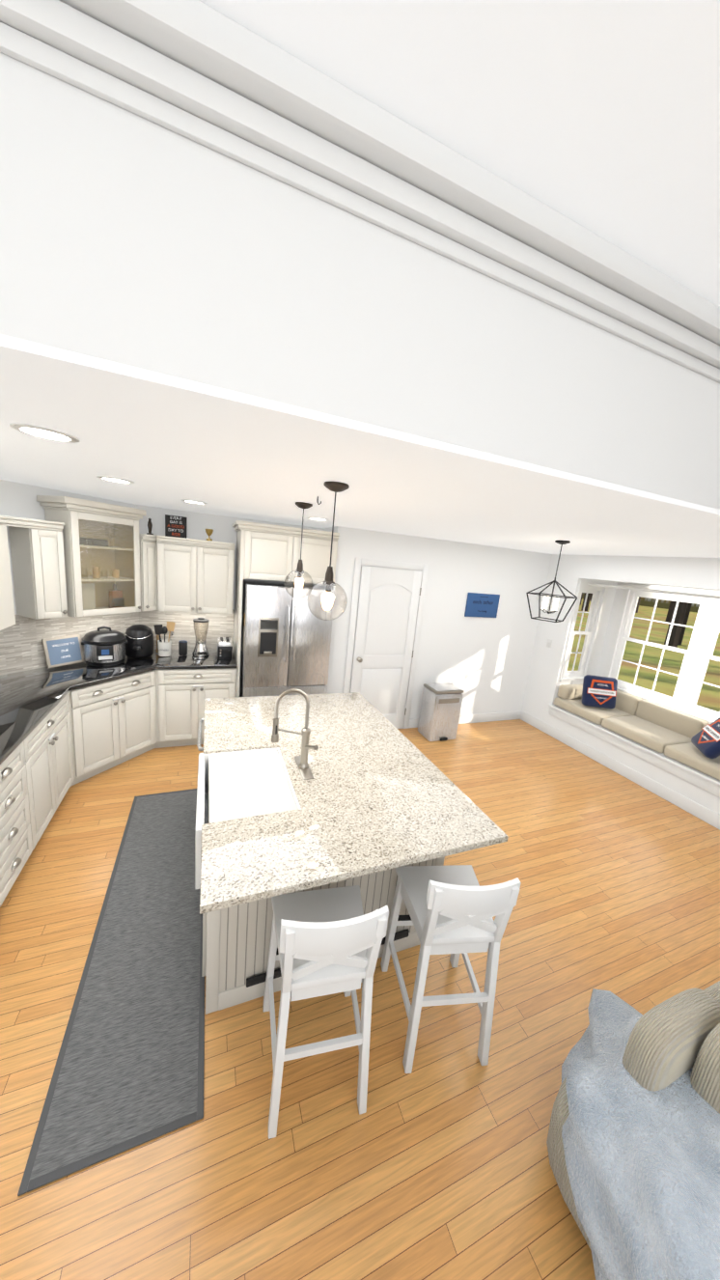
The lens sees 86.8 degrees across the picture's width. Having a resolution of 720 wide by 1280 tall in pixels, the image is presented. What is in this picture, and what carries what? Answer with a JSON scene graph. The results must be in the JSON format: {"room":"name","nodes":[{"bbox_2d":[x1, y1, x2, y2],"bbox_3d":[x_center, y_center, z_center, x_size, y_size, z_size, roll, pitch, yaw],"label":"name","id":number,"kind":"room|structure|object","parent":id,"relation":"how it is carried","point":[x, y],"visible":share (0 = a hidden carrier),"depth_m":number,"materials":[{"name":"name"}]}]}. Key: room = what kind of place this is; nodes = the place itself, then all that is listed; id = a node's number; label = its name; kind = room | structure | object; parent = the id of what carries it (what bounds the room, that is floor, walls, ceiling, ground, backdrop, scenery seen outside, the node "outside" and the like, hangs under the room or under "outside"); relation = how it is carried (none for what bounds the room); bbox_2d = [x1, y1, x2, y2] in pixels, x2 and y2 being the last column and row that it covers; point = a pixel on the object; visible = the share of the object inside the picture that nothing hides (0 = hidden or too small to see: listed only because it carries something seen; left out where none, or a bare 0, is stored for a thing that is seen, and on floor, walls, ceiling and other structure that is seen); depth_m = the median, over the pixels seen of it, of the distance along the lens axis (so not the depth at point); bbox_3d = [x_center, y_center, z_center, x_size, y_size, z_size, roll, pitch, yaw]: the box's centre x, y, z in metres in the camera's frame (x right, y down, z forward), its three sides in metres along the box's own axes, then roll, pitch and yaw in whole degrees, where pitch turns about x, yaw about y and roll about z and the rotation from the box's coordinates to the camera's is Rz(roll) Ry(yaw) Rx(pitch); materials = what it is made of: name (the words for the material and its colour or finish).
{"room":"kitchen","nodes":[
{"label":"kitchen","id":0,"kind":"room"},
{"bbox_2d":[0,719,719,1279],"bbox_3d":[1.327,2.052,1.347,7.400,0.100,9.350,1,13,-22],"label":"floor","id":1,"kind":"structure","parent":0,"point":[434,1165],"depth_m":1.62,"materials":[{"name":"brown wood"}]},
{"bbox_2d":[0,780,41,906],"bbox_3d":[-2.257,1.056,2.042,0.637,0.880,0.525,1,13,-22],"label":"base cabinet","id":2,"kind":"object","parent":1,"relation":"on","point":[19,835],"depth_m":2.18,"materials":[{"name":"beige wood"}]},
{"bbox_2d":[34,777,77,834],"bbox_3d":[-2.475,0.921,2.587,0.637,0.880,0.796,1,13,-22],"label":"base cabinet","id":3,"kind":"object","parent":1,"relation":"on","point":[52,791],"depth_m":2.65,"materials":[{"name":"beige wood"}]},
{"bbox_2d":[17,788,204,1196],"bbox_3d":[-1.232,1.547,2.300,0.554,0.010,2.154,1,13,-22],"label":"rug","id":4,"kind":"object","parent":1,"relation":"on","point":[128,1071],"visible":0.83,"depth_m":1.71,"materials":[{"name":"grey fabric"}]},
{"bbox_2d":[0,649,239,780],"bbox_3d":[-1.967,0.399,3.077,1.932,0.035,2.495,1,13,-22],"label":"base cabinet","id":5,"kind":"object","parent":1,"relation":"on","point":[50,726],"depth_m":3.32,"materials":[{"name":"white wood"}]},
{"bbox_2d":[41,634,84,667],"bbox_3d":[-2.676,0.097,3.444,0.071,0.257,0.300,10,13,22],"label":"sign","id":6,"kind":"object","parent":5,"relation":"on","point":[63,651],"visible":1,"depth_m":3.43,"materials":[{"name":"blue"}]},
{"bbox_2d":[81,626,127,666],"bbox_3d":[-2.442,0.038,3.646,0.372,0.346,0.357,1,13,-22],"label":"slow cooker","id":7,"kind":"object","parent":5,"relation":"on","point":[104,647],"visible":1,"depth_m":3.53,"materials":[{"name":"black metal"}]},
{"bbox_2d":[124,624,154,658],"bbox_3d":[-2.281,0.008,3.929,0.270,0.320,0.326,1,13,-22],"label":"air fryer","id":8,"kind":"object","parent":5,"relation":"on","point":[140,644],"visible":1,"depth_m":3.86,"materials":[{"name":"black plastic"}]},
{"bbox_2d":[155,634,161,652],"bbox_3d":[-2.187,0.033,4.136,0.056,0.205,0.055,1,13,-22],"label":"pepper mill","id":9,"kind":"object","parent":5,"relation":"on","point":[157,638],"visible":0.48,"depth_m":4.11,"materials":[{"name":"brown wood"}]},
{"bbox_2d":[153,621,175,656],"bbox_3d":[-2.069,-0.018,4.038,0.204,0.367,0.144,1,13,-22],"label":"utensil crock","id":10,"kind":"object","parent":5,"relation":"on","point":[164,647],"visible":1,"depth_m":4.01,"materials":[{"name":"white ceramic"}]},
{"bbox_2d":[178,640,187,655],"bbox_3d":[-1.925,0.086,4.143,0.084,0.150,0.084,1,13,-22],"label":"speaker","id":11,"kind":"object","parent":5,"relation":"on","point":[182,647],"visible":1,"depth_m":4.11},
{"bbox_2d":[192,617,209,657],"bbox_3d":[-1.739,-0.037,4.165,0.176,0.415,0.177,1,13,-22],"label":"blender","id":12,"kind":"object","parent":5,"relation":"on","point":[201,650],"visible":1,"depth_m":4.13,"materials":[{"name":"silver metal"}]},
{"bbox_2d":[216,637,232,659],"bbox_3d":[-1.512,0.084,4.251,0.160,0.187,0.302,1,13,-22],"label":"toaster","id":13,"kind":"object","parent":5,"relation":"on","point":[224,648],"visible":1,"depth_m":4.13,"materials":[{"name":"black metal"}]},
{"bbox_2d":[239,579,334,696],"bbox_3d":[-0.886,0.253,4.372,0.913,1.760,0.771,1,13,-22],"label":"fridge","id":14,"kind":"object","parent":1,"relation":"on","point":[286,640],"visible":0.67,"depth_m":4.01,"materials":[{"name":"silver metal"}]},
{"bbox_2d":[194,718,445,1014],"bbox_3d":[-0.382,1.144,2.483,1.274,0.885,1.813,1,13,-22],"label":"kitchen island","id":15,"kind":"object","parent":1,"relation":"on","point":[236,941],"depth_m":1.77,"materials":[{"name":"beige wood"}]},
{"bbox_2d":[198,692,507,916],"bbox_3d":[-0.271,0.701,2.392,1.320,0.035,1.920,1,13,-22],"label":"island countertop","id":16,"kind":"structure","parent":15,"relation":"on","point":[374,802],"depth_m":1.82,"materials":[{"name":"beige stone"}]},
{"bbox_2d":[195,746,299,831],"bbox_3d":[-0.619,0.891,2.057,0.480,0.305,0.680,1,13,-22],"label":"sink","id":17,"kind":"object","parent":16,"relation":"in","point":[231,782],"depth_m":2.02,"materials":[{"name":"white ceramic"}]},
{"bbox_2d":[268,688,318,780],"bbox_3d":[-0.365,0.492,2.093,0.241,0.476,0.250,1,13,-22],"label":"faucet","id":18,"kind":"object","parent":16,"relation":"on","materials":[{"name":"silver metal"}]},
{"bbox_2d":[262,885,389,1139],"bbox_3d":[-0.164,1.343,1.561,0.420,0.917,0.452,3,12,-14],"label":"stool","id":19,"kind":"object","parent":1,"relation":"on","point":[328,941],"visible":1,"depth_m":1.39,"materials":[{"name":"white wood"}]},
{"bbox_2d":[417,682,463,741],"bbox_3d":[1.019,0.906,4.832,0.400,0.662,0.325,1,13,-22],"label":"trash can","id":20,"kind":"object","parent":1,"relation":"on","point":[440,710],"visible":1,"depth_m":4.71,"materials":[{"name":"silver metal"}]},
{"bbox_2d":[380,864,520,1073],"bbox_3d":[0.388,1.354,1.762,0.420,0.917,0.452,4,12,-8],"label":"stool","id":21,"kind":"object","parent":1,"relation":"on","point":[453,910],"visible":1,"depth_m":1.60,"materials":[{"name":"white wood"}]},
{"bbox_2d":[546,980,719,1279],"bbox_3d":[1.824,1.690,1.211,2.489,0.755,1.505,1,13,-22],"label":"sofa","id":22,"kind":"object","parent":1,"relation":"on","point":[633,1142],"visible":1,"depth_m":1.18,"materials":[{"name":"beige"}]},
{"bbox_2d":[0,52,719,814],"bbox_3d":[1.486,0.419,1.008,7.040,3.250,8.990,1,13,-22],"label":"wall","id":23,"kind":"structure","parent":0,"point":[131,239],"depth_m":1.00,"materials":[{"name":"white paint"}]},
{"bbox_2d":[0,522,19,634],"bbox_3d":[-2.420,-0.312,2.077,0.327,0.700,1.325,1,13,-22],"label":"upper cabinet","id":24,"kind":"object","parent":23,"relation":"attached to","point":[8,619],"depth_m":2.68,"materials":[{"name":"beige wood"}]},
{"bbox_2d":[0,515,69,622],"bbox_3d":[-2.602,-0.566,3.092,0.361,0.750,0.361,1,13,-22],"label":"upper cabinet","id":25,"kind":"object","parent":23,"relation":"attached to","point":[38,548],"depth_m":3.01,"materials":[{"name":"beige wood"}]},
{"bbox_2d":[36,499,88,614],"bbox_3d":[-2.493,-0.665,3.197,0.284,0.920,0.273,1,13,-22],"label":"upper cabinet","id":26,"kind":"object","parent":23,"relation":"attached to","point":[55,510],"depth_m":3.13,"materials":[{"name":"beige wood"}]},
{"bbox_2d":[0,614,142,680],"bbox_3d":[-2.673,-0.032,3.539,0.955,0.485,0.955,1,13,-22],"label":"backsplash","id":27,"kind":"structure","parent":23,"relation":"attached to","point":[21,648],"depth_m":3.31,"materials":[{"name":"beige tile"}]},
{"bbox_2d":[77,510,142,614],"bbox_3d":[-2.244,-0.683,3.401,0.432,0.814,0.432,1,13,-22],"label":"upper cabinet","id":28,"kind":"object","parent":23,"relation":"attached to","point":[82,568],"depth_m":3.57,"materials":[{"name":"beige wood"}]},
{"bbox_2d":[108,510,146,614],"bbox_3d":[-2.272,-0.750,3.712,0.253,0.920,0.284,1,13,-22],"label":"upper cabinet","id":29,"kind":"object","parent":23,"relation":"attached to","point":[139,516],"depth_m":3.60,"materials":[{"name":"beige wood"}]},
{"bbox_2d":[142,533,166,614],"bbox_3d":[-2.156,-0.669,3.846,0.331,0.730,0.282,1,13,-22],"label":"upper cabinet","id":30,"kind":"object","parent":23,"relation":"attached to","point":[153,548],"depth_m":3.79,"materials":[{"name":"beige wood"}]},
{"bbox_2d":[166,537,235,614],"bbox_3d":[-1.760,-0.679,4.079,0.757,0.730,0.347,1,13,-22],"label":"upper cabinet","id":31,"kind":"object","parent":23,"relation":"attached to","point":[200,574],"depth_m":3.94,"materials":[{"name":"beige wood"}]},
{"bbox_2d":[146,518,153,534],"bbox_3d":[-2.075,-1.123,3.763,0.060,0.160,0.057,1,13,-22],"label":"figurine","id":32,"kind":"object","parent":31,"relation":"on","point":[150,525],"visible":1,"depth_m":3.75,"materials":[{"name":"brown metal"}]},
{"bbox_2d":[165,514,187,538],"bbox_3d":[-1.905,-1.173,3.944,0.200,0.215,0.032,1,13,-22],"label":"sign","id":33,"kind":"object","parent":31,"relation":"on","point":[175,526],"visible":1,"depth_m":3.93,"materials":[{"name":"black"}]},
{"bbox_2d":[205,528,213,540],"bbox_3d":[-1.608,-1.119,4.061,0.080,0.120,0.080,1,13,-22],"label":"trophy","id":34,"kind":"object","parent":31,"relation":"on","point":[208,532],"visible":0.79,"depth_m":4.04,"materials":[{"name":"gold metal"}]},
{"bbox_2d":[235,522,339,584],"bbox_3d":[-0.814,-0.932,4.234,0.967,0.520,0.637,1,13,-22],"label":"upper cabinet","id":35,"kind":"object","parent":23,"relation":"attached to","point":[265,552],"depth_m":3.91,"materials":[{"name":"beige wood"}]},
{"bbox_2d":[0,0,719,383],"bbox_3d":[0.260,-1.075,0.959,4.450,0.150,0.085,1,13,-22],"label":"crown molding","id":36,"kind":"structure","parent":23,"relation":"attached to","point":[205,75],"depth_m":0.83,"materials":[{"name":"white wood"}]},
{"bbox_2d":[349,566,422,728],"bbox_3d":[0.306,0.170,4.609,0.792,2.028,0.098,1,13,-22],"label":"pantry door","id":37,"kind":"structure","parent":23,"relation":"in","point":[388,603],"depth_m":4.59,"materials":[{"name":"white wood"}]},
{"bbox_2d":[342,557,429,728],"bbox_3d":[0.289,0.124,4.636,0.954,2.127,0.021,1,13,-22],"label":"door frame","id":38,"kind":"structure","parent":23,"relation":"attached to","point":[359,563],"depth_m":4.51,"materials":[{"name":"white wood"}]},
{"bbox_2d":[464,592,500,617],"bbox_3d":[1.614,-0.454,5.021,0.510,0.310,0.022,1,13,-22],"label":"sign","id":39,"kind":"object","parent":23,"relation":"attached to","point":[484,605],"visible":1,"depth_m":5.01,"materials":[{"name":"blue"}]},
{"bbox_2d":[546,639,552,647],"bbox_3d":[2.620,0.049,5.282,0.013,0.115,0.075,1,13,-22],"label":"switch plate","id":40,"kind":"object","parent":23,"relation":"attached to","point":[548,643],"depth_m":5.28,"materials":[{"name":"white plastic"}]},
{"bbox_2d":[408,703,719,830],"bbox_3d":[2.482,1.877,1.445,3.130,0.420,8.170,1,13,-22],"label":"baseboard","id":41,"kind":"structure","parent":23,"relation":"attached to","point":[701,781],"depth_m":4.29,"materials":[{"name":"white wood"}]},
{"bbox_2d":[554,683,719,780],"bbox_3d":[3.377,0.970,4.395,0.742,0.318,2.078,1,13,-22],"label":"seat cushions","id":42,"kind":"object","parent":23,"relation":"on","point":[668,732],"visible":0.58,"depth_m":4.41,"materials":[{"name":"beige fabric"}]},
{"bbox_2d":[581,674,617,709],"bbox_3d":[3.064,0.665,4.871,0.400,0.390,0.185,7,12,5],"label":"pillow","id":43,"kind":"object","parent":42,"relation":"on","point":[598,691],"visible":1,"depth_m":4.82,"materials":[{"name":"blue fabric"}]},
{"bbox_2d":[691,717,719,758],"bbox_3d":[3.500,0.952,3.727,0.267,0.360,0.400,10,13,22],"label":"pillow","id":44,"kind":"object","parent":42,"relation":"on","point":[706,740],"visible":1,"depth_m":3.72,"materials":[{"name":"blue fabric"}]},
{"bbox_2d":[559,581,719,723],"bbox_3d":[3.287,0.128,4.151,0.060,1.335,2.270,1,13,-22],"label":"window","id":45,"kind":"structure","parent":23,"relation":"in","point":[697,657],"depth_m":4.70,"materials":[{"name":"white wood"}]},
{"bbox_2d":[618,582,719,592],"bbox_3d":[3.822,0.165,4.335,0.190,1.480,2.000,1,13,-22],"label":"window blind","id":46,"kind":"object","parent":23,"relation":"in","point":[621,583],"depth_m":4.51,"materials":[{"name":"white"}]},
{"bbox_2d":[0,0,719,557],"bbox_3d":[1.630,-0.716,0.851,6.920,0.746,8.870,1,13,-22],"label":"ceiling","id":47,"kind":"structure","parent":0,"point":[598,118],"depth_m":0.95,"materials":[{"name":"white paint"}]},
{"bbox_2d":[9,422,79,443],"bbox_3d":[-1.138,-0.747,1.380,0.195,0.006,0.195,16,16,42],"label":"recessed light","id":48,"kind":"object","parent":47,"relation":"in","point":[43,432],"depth_m":1.37,"materials":[{"name":"white plastic"}]},
{"bbox_2d":[96,475,134,483],"bbox_3d":[-1.498,-0.981,2.338,0.195,0.006,0.195,-1,13,-28],"label":"recessed light","id":49,"kind":"object","parent":47,"relation":"in","point":[111,479],"depth_m":2.32,"materials":[{"name":"white"}]},
{"bbox_2d":[181,500,206,504],"bbox_3d":[-1.362,-1.132,3.128,0.195,0.006,0.195,12,13,28],"label":"recessed light","id":50,"kind":"object","parent":47,"relation":"in","point":[189,501],"depth_m":3.12,"materials":[{"name":"white plastic"}]},
{"bbox_2d":[284,501,312,598],"bbox_3d":[-0.412,-0.613,2.652,0.200,0.645,0.200,1,13,-22],"label":"pendant light","id":51,"kind":"object","parent":47,"relation":"hanging from","point":[298,584],"visible":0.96,"depth_m":2.66,"materials":[{"name":"clear glass"}]},
{"bbox_2d":[306,517,329,520],"bbox_3d":[-0.388,-1.119,3.520,0.195,0.006,0.195,16,16,42],"label":"recessed light","id":52,"kind":"object","parent":47,"relation":"in","point":[318,518],"depth_m":3.50,"materials":[{"name":"white plastic"}]},
{"bbox_2d":[306,481,349,620],"bbox_3d":[-0.142,-0.418,1.869,0.200,0.655,0.200,1,13,-22],"label":"pendant light","id":53,"kind":"object","parent":47,"relation":"hanging from","point":[328,581],"visible":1,"depth_m":1.87,"materials":[{"name":"clear glass"}]},
{"bbox_2d":[526,540,577,622],"bbox_3d":[1.766,-0.532,3.453,0.342,0.714,0.342,16,16,42],"label":"pendant lantern","id":54,"kind":"object","parent":47,"relation":"hanging from","point":[562,542],"visible":1,"depth_m":3.47,"materials":[{"name":"black metal"}]},
{"label":"outside","id":55,"kind":"structure","parent":0,"visible":0},
{"bbox_2d":[582,592,699,612],"bbox_3d":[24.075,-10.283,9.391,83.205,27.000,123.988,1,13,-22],"label":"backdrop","id":56,"kind":"structure","parent":55,"point":[651,602],"depth_m":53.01,"materials":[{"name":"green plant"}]},
{"bbox_2d":[567,598,719,712],"bbox_3d":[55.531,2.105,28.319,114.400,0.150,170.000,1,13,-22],"label":"window panes","id":57,"kind":"structure","parent":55,"point":[709,695],"depth_m":13.77,"materials":[{"name":"clear glass"}]},
{"bbox_2d":[580,592,692,647],"bbox_3d":[26.958,-10.015,18.805,48.047,22.230,74.601,1,13,-22],"label":"trees","id":58,"kind":"object","parent":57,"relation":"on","point":[678,631],"depth_m":16.66,"materials":[{"name":"brown plant"}]}
]}

